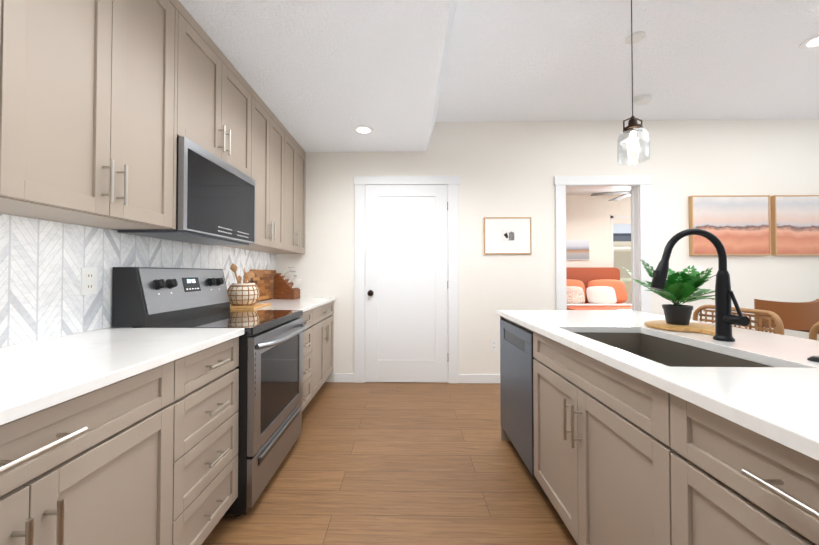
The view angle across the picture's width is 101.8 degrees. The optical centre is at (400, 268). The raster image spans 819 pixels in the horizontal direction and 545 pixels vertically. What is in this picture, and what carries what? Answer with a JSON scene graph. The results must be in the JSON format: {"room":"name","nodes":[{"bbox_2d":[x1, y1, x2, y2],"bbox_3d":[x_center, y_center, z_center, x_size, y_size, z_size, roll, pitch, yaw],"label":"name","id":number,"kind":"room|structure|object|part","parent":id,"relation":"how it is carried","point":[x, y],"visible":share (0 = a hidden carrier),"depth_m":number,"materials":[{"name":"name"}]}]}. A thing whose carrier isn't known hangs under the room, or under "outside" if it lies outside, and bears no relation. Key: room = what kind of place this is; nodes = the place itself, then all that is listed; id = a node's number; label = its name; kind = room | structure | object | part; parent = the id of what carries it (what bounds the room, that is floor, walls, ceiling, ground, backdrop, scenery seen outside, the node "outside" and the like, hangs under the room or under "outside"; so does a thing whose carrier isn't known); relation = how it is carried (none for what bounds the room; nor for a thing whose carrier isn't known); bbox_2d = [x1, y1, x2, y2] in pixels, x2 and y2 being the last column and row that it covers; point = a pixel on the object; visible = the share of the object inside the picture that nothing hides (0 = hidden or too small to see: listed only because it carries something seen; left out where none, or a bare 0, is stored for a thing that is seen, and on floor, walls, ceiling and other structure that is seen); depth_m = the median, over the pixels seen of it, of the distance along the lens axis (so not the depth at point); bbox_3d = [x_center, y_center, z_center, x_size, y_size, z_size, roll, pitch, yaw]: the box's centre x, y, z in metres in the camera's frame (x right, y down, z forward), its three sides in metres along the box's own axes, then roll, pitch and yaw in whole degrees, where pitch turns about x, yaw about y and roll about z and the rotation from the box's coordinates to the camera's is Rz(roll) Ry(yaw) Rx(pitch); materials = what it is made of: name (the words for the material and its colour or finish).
{"room":"kitchen","nodes":[
{"label":"kitchen","id":0,"kind":"room"},
{"bbox_2d":[0,0,39,207],"bbox_3d":[-1.259,-0.758,0.579,0.327,1.113,0.789,0,-1,1],"label":"upper cabinet","id":1,"kind":"object","parent":0,"relation":"attached to","point":[19,19],"depth_m":0.95,"materials":[{"name":"beige paint"}]},
{"bbox_2d":[0,0,191,235],"bbox_3d":[-1.247,-0.748,1.259,0.327,1.113,0.810,0,-1,1],"label":"upper cabinet","id":2,"kind":"object","parent":0,"relation":"attached to","point":[114,77],"depth_m":1.25,"materials":[{"name":"beige paint"}]},
{"bbox_2d":[192,17,255,179],"bbox_3d":[-1.233,-0.965,1.989,0.327,0.658,0.762,0,-1,1],"label":"upper cabinet","id":3,"kind":"object","parent":0,"relation":"attached to","point":[223,102],"depth_m":1.97,"materials":[{"name":"beige paint"}]},
{"bbox_2d":[116,136,255,244],"bbox_3d":[-1.212,-0.399,1.980,0.351,0.462,0.754,0,-1,1],"label":"microwave","id":4,"kind":"object","parent":3,"relation":"attached to","point":[215,200],"visible":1,"depth_m":1.83,"materials":[{"name":"black metal"}]},
{"bbox_2d":[204,93,287,251],"bbox_3d":[-1.221,-0.727,2.683,0.327,1.113,0.752,0,-1,1],"label":"upper cabinet","id":5,"kind":"object","parent":0,"relation":"attached to","point":[271,194],"depth_m":2.70,"materials":[{"name":"beige paint"}]},
{"bbox_2d":[179,0,457,151],"bbox_3d":[-0.625,-1.550,0.075,1.860,0.450,7.120,0,-1,1],"label":"ceiling","id":6,"kind":"structure","parent":0,"point":[323,75],"depth_m":2.08,"materials":[{"name":"white paint"}]},
{"bbox_2d":[354,125,373,133],"bbox_3d":[-0.345,-1.275,3.070,0.183,0.010,0.183,0,-1,1],"label":"recessed light","id":7,"kind":"object","parent":6,"relation":"in","point":[362,129],"visible":0.98,"depth_m":3.06,"materials":[{"name":"white paint"}]},
{"bbox_2d":[201,382,577,544],"bbox_3d":[2.576,1.250,1.715,8.400,0.100,10.600,0,-1,1],"label":"floor","id":8,"kind":"structure","parent":0,"point":[381,463],"depth_m":1.89,"materials":[{"name":"brown wood"}]},
{"bbox_2d":[0,360,179,544],"bbox_3d":[-1.102,0.742,0.675,0.637,0.885,0.929,0,-1,1],"label":"base cabinet","id":9,"kind":"object","parent":8,"relation":"on","point":[110,434],"depth_m":0.87,"materials":[{"name":"beige paint"}]},
{"bbox_2d":[0,328,243,427],"bbox_3d":[-1.097,0.279,0.292,0.662,0.030,2.589,0,-1,1],"label":"countertop","id":10,"kind":"structure","parent":9,"relation":"on","point":[36,376],"depth_m":1.00,"materials":[{"name":"white stone"}]},
{"bbox_2d":[112,267,306,516],"bbox_3d":[-0.999,0.601,1.961,0.762,1.205,0.758,0,-1,1],"label":"range","id":11,"kind":"object","parent":8,"relation":"on","point":[270,367],"visible":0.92,"depth_m":1.75,"materials":[{"name":"silver metal"}]},
{"bbox_3d":[-0.660,0.386,1.958,0.083,0.025,0.700,0,-1,1],"label":"handle","id":12,"kind":"part","parent":11,"relation":"part of","materials":[{"name":"silver metal"}]},
{"bbox_2d":[180,336,238,544],"bbox_3d":[-1.090,0.752,1.330,0.637,0.885,0.499,0,-1,1],"label":"base cabinet","id":13,"kind":"object","parent":8,"relation":"on","point":[209,381],"depth_m":1.33,"materials":[{"name":"beige paint"}]},
{"bbox_2d":[300,308,315,410],"bbox_3d":[-1.067,0.771,2.595,0.637,0.885,0.508,0,-1,1],"label":"base cabinet","id":14,"kind":"object","parent":8,"relation":"on","point":[309,318],"depth_m":2.72,"materials":[{"name":"beige paint"}]},
{"bbox_2d":[316,300,334,392],"bbox_3d":[-1.056,0.780,3.197,0.637,0.885,0.817,0,-1,1],"label":"base cabinet","id":15,"kind":"object","parent":8,"relation":"on","point":[324,317],"depth_m":3.17,"materials":[{"name":"beige paint"}]},
{"bbox_2d":[254,297,335,311],"bbox_3d":[-1.047,0.319,2.980,0.662,0.030,1.265,0,-1,1],"label":"countertop","id":16,"kind":"structure","parent":15,"relation":"on","point":[306,304],"depth_m":2.90,"materials":[{"name":"white stone"}]},
{"bbox_2d":[227,263,270,309],"bbox_3d":[-1.195,0.129,2.526,0.300,0.334,0.300,0,-1,1],"label":"utensil crock","id":17,"kind":"object","parent":16,"relation":"on","point":[245,295],"visible":1,"depth_m":2.45,"materials":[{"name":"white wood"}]},
{"bbox_2d":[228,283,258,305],"bbox_3d":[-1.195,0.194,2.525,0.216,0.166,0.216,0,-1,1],"label":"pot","id":18,"kind":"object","parent":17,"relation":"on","point":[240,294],"depth_m":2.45,"materials":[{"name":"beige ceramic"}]},
{"bbox_2d":[250,269,276,301],"bbox_3d":[-1.324,0.160,3.263,0.068,0.295,0.560,0,-1,1],"label":"cutting board","id":19,"kind":"object","parent":16,"relation":"on","point":[263,280],"visible":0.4,"depth_m":3.21,"materials":[{"name":"brown wood"}]},
{"bbox_2d":[274,267,301,299],"bbox_3d":[-1.142,0.145,3.374,0.250,0.327,0.123,0,-1,13],"label":"knife block","id":20,"kind":"object","parent":16,"relation":"on","point":[285,287],"visible":1,"depth_m":3.33,"materials":[{"name":"brown wood"}]},
{"bbox_2d":[566,267,631,309],"bbox_3d":[3.476,0.612,5.537,1.560,1.290,2.075,0,-1,1],"label":"bed","id":21,"kind":"object","parent":8,"relation":"on","point":[596,288],"visible":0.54,"depth_m":6.13,"materials":[{"name":"orange fabric"}]},
{"bbox_3d":[3.495,0.627,6.527,1.540,1.290,0.095,0,-1,1],"label":"headboard","id":22,"kind":"part","parent":21,"relation":"part of","materials":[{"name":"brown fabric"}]},
{"bbox_3d":[3.476,0.939,5.499,1.560,0.635,2.010,0,-1,1],"label":"mattress","id":23,"kind":"part","parent":21,"relation":"part of","materials":[{"name":"white fabric"}]},
{"bbox_2d":[496,313,818,544],"bbox_3d":[0.969,0.742,0.658,0.674,0.885,3.393,0,-1,1],"label":"kitchen island","id":24,"kind":"object","parent":8,"relation":"on","point":[623,427],"depth_m":0.99,"materials":[{"name":"beige paint"}]},
{"bbox_2d":[500,319,547,497],"bbox_3d":[0.979,0.778,2.037,0.576,0.853,0.592,0,-1,1],"label":"dishwasher","id":25,"kind":"object","parent":24,"relation":"in","point":[517,358],"depth_m":1.95,"materials":[{"name":"silver metal"}]},
{"bbox_2d":[496,310,818,452],"bbox_3d":[1.121,0.299,0.661,0.950,0.060,3.410,0,-1,1],"label":"island countertop","id":26,"kind":"structure","parent":24,"relation":"on","point":[782,397],"depth_m":0.91,"materials":[{"name":"white stone"}]},
{"bbox_2d":[576,333,771,366],"bbox_3d":[0.956,0.421,1.271,0.424,0.224,0.716,0,-1,1],"label":"sink","id":27,"kind":"object","parent":26,"relation":"in","point":[669,351],"depth_m":1.42,"materials":[{"name":"silver metal"}]},
{"bbox_2d":[644,320,714,335],"bbox_3d":[1.324,0.273,1.546,0.278,0.017,0.339,0,-1,1],"label":"serving board","id":28,"kind":"object","parent":26,"relation":"on","point":[694,327],"visible":0.71,"depth_m":1.51,"materials":[{"name":"brown wood"}]},
{"bbox_2d":[633,259,731,324],"bbox_3d":[1.335,0.108,1.574,0.341,0.311,0.364,0,-1,1],"label":"potted plant","id":29,"kind":"object","parent":28,"relation":"on","point":[682,286],"visible":0.92,"depth_m":1.55,"materials":[{"name":"green plant"}]},
{"bbox_3d":[1.319,0.220,1.589,0.115,0.088,0.115,0,-1,1],"label":"pot","id":30,"kind":"part","parent":29,"relation":"part of","materials":[{"name":"black ceramic"}]},
{"bbox_2d":[651,229,749,340],"bbox_3d":[1.132,0.061,1.274,0.304,0.435,0.113,0,-1,1],"label":"faucet","id":31,"kind":"object","parent":26,"relation":"on","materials":[{"name":"black metal"}]},
{"bbox_2d":[807,356,818,361],"bbox_3d":[1.244,0.268,0.980,0.062,0.012,0.062,0,-1,1],"label":"switch","id":32,"kind":"object","parent":26,"relation":"attached to","point":[813,358],"depth_m":0.98,"materials":[{"name":"black plastic"}]},
{"bbox_2d":[693,305,783,334],"bbox_3d":[1.690,0.711,1.859,0.432,0.986,0.504,0,-1,1],"label":"stool","id":33,"kind":"object","parent":8,"relation":"on","point":[778,325],"visible":0.19,"depth_m":1.77,"materials":[{"name":"brown wicker"}]},
{"bbox_2d":[732,299,818,333],"bbox_3d":[3.137,0.734,2.842,0.576,0.968,0.498,0,-1,1],"label":"leather chair","id":34,"kind":"object","parent":8,"relation":"on","point":[800,316],"visible":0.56,"depth_m":2.61,"materials":[{"name":"brown leather"}]},
{"bbox_3d":[3.137,0.842,2.841,0.576,0.754,0.496,0,-1,1],"label":"frame","id":35,"kind":"part","parent":34,"relation":"part of","materials":[{"name":"brown wood"}]},
{"bbox_3d":[3.137,0.483,2.827,0.541,0.467,0.460,0,-1,1],"label":"seat","id":36,"kind":"part","parent":34,"relation":"part of","materials":[{"name":"brown leather"}]},
{"bbox_2d":[809,322,818,339],"bbox_3d":[1.679,0.702,1.250,0.432,0.986,0.504,0,-1,1],"label":"stool","id":37,"kind":"object","parent":8,"relation":"on","point":[814,330],"visible":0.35,"depth_m":1.48,"materials":[{"name":"brown wicker"}]},
{"bbox_2d":[276,119,818,382],"bbox_3d":[2.661,-0.246,3.616,8.300,2.950,0.120,0,-1,1],"label":"wall","id":38,"kind":"structure","parent":0,"point":[506,168],"depth_m":3.58,"materials":[{"name":"white paint"}]},
{"bbox_2d":[264,132,305,255],"bbox_3d":[-1.210,-0.718,3.285,0.327,1.113,0.692,0,-1,1],"label":"upper cabinet","id":39,"kind":"object","parent":38,"relation":"attached to","point":[296,154],"depth_m":3.33,"materials":[{"name":"beige paint"}]},
{"bbox_2d":[334,373,353,382],"bbox_3d":[-0.613,1.181,3.588,0.223,0.095,0.014,0,-1,1],"label":"baseboard","id":40,"kind":"structure","parent":38,"relation":"attached to","point":[344,377],"depth_m":3.58,"materials":[{"name":"white paint"}]},
{"bbox_2d":[365,185,447,381],"bbox_3d":[0.058,0.159,3.591,0.889,2.123,0.014,0,-1,1],"label":"door","id":41,"kind":"structure","parent":38,"relation":"in","point":[406,281],"depth_m":3.59,"materials":[{"name":"white paint"}]},
{"bbox_2d":[353,176,459,382],"bbox_3d":[0.057,0.115,3.554,1.143,2.226,0.087,0,-1,1],"label":"door frame","id":42,"kind":"structure","parent":38,"relation":"attached to","point":[361,182],"depth_m":3.58,"materials":[{"name":"white paint"}]},
{"bbox_2d":[459,374,499,382],"bbox_3d":[1.139,1.180,3.556,1.044,0.095,0.014,0,-1,1],"label":"baseboard","id":43,"kind":"structure","parent":38,"relation":"attached to","point":[479,378],"depth_m":3.56,"materials":[{"name":"white paint"}]},
{"bbox_2d":[491,339,497,350],"bbox_3d":[0.998,0.820,3.566,0.075,0.125,0.008,0,-1,1],"label":"outlet","id":44,"kind":"object","parent":38,"relation":"attached to","point":[494,344],"visible":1,"depth_m":3.56,"materials":[{"name":"white plastic"}]},
{"bbox_2d":[484,217,531,253],"bbox_3d":[1.144,-0.350,3.574,0.504,0.396,0.020,0,-1,1],"label":"picture","id":45,"kind":"object","parent":38,"relation":"attached to","point":[507,235],"visible":1,"depth_m":3.57,"materials":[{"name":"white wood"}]},
{"bbox_2d":[554,175,651,312],"bbox_3d":[2.156,0.120,3.606,1.022,2.216,0.148,0,-1,1],"label":"door frame","id":46,"kind":"structure","parent":38,"relation":"attached to","point":[639,186],"depth_m":3.55,"materials":[{"name":"white paint"}]},
{"bbox_2d":[685,266,701,275],"bbox_3d":[3.110,0.039,3.538,0.167,0.121,0.009,0,-1,1],"label":"switch plate","id":47,"kind":"object","parent":38,"relation":"attached to","point":[699,268],"visible":0.33,"depth_m":3.54,"materials":[{"name":"white plastic"}]},
{"bbox_2d":[688,195,770,254],"bbox_3d":[3.471,-0.453,3.521,0.808,0.629,0.045,0,-1,1],"label":"painting","id":48,"kind":"object","parent":38,"relation":"attached to","point":[737,224],"visible":1,"depth_m":3.50,"materials":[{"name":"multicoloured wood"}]},
{"bbox_2d":[770,195,818,254],"bbox_3d":[4.329,-0.454,3.505,0.808,0.629,0.045,0,-1,1],"label":"painting","id":49,"kind":"object","parent":38,"relation":"attached to","point":[794,224],"visible":1,"depth_m":3.49,"materials":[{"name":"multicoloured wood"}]},
{"bbox_2d":[566,189,630,194],"bbox_3d":[3.940,-1.593,5.214,5.800,0.210,3.080,0,-1,1],"label":"ceiling","id":50,"kind":"structure","parent":0,"point":[579,191],"depth_m":6.37,"materials":[{"name":"white paint"}]},
{"bbox_2d":[591,190,630,200],"bbox_3d":[3.757,-1.314,5.325,1.289,0.345,1.240,0,-1,1],"label":"ceiling fan","id":51,"kind":"object","parent":50,"relation":"hanging from","point":[627,193],"visible":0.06,"depth_m":5.43,"materials":[{"name":"white"}]},
{"bbox_2d":[566,195,631,303],"bbox_3d":[3.967,-0.201,6.673,5.800,2.950,0.120,0,-1,1],"label":"wall","id":52,"kind":"structure","parent":0,"point":[588,217],"depth_m":6.62,"materials":[{"name":"white paint"}]},
{"bbox_2d":[566,240,589,259],"bbox_3d":[3.491,-0.362,6.607,0.490,0.390,0.030,0,-1,1],"label":"framed picture","id":53,"kind":"object","parent":52,"relation":"attached to","point":[577,249],"visible":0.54,"depth_m":6.59,"materials":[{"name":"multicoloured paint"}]},
{"bbox_2d":[611,216,631,281],"bbox_3d":[4.769,-0.424,6.766,2.400,2.200,0.370,0,-1,1],"label":"bedroom window","id":54,"kind":"structure","parent":52,"relation":"in","point":[620,242],"depth_m":6.95,"materials":[{"name":"glass"}]},
{"bbox_2d":[435,0,818,121],"bbox_3d":[3.524,-1.711,0.002,6.440,0.130,7.120,0,-1,1],"label":"ceiling","id":55,"kind":"structure","parent":0,"point":[538,60],"depth_m":2.59,"materials":[{"name":"white paint"}]},
{"bbox_2d":[617,0,649,164],"bbox_3d":[1.315,-1.113,1.894,0.160,1.008,0.160,0,-1,1],"label":"pendant light","id":56,"kind":"object","parent":55,"relation":"hanging from","point":[632,127],"visible":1,"depth_m":1.88,"materials":[{"name":"clear glass"}]},
{"bbox_3d":[1.315,-0.732,1.888,0.039,0.090,0.040,0,-1,1],"label":"bulb","id":57,"kind":"part","parent":56,"relation":"part of","materials":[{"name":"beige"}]},
{"bbox_3d":[1.315,-0.700,1.887,0.152,0.182,0.152,0,-1,1],"label":"lamp shade","id":58,"kind":"part","parent":56,"relation":"part of","materials":[{"name":"clear glass"}]},
{"bbox_2d":[625,31,644,43],"bbox_3d":[1.632,-1.604,2.322,0.116,0.014,0.116,0,-1,1],"label":"cover plate","id":59,"kind":"object","parent":55,"relation":"attached to","point":[638,36],"visible":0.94,"depth_m":2.31,"materials":[{"name":"white plastic"}]},
{"bbox_2d":[633,94,651,105],"bbox_3d":[2.272,-1.578,3.133,0.144,0.042,0.144,0,-1,1],"label":"smoke detector","id":60,"kind":"object","parent":55,"relation":"attached to","point":[641,100],"visible":1,"depth_m":3.10,"materials":[{"name":"white plastic"}]},
{"bbox_2d":[799,34,818,49],"bbox_3d":[2.952,-1.606,2.341,0.200,0.010,0.200,0,-1,1],"label":"recessed light","id":61,"kind":"object","parent":55,"relation":"in","point":[812,42],"visible":1,"depth_m":2.38,"materials":[{"name":"white paint"}]}
]}

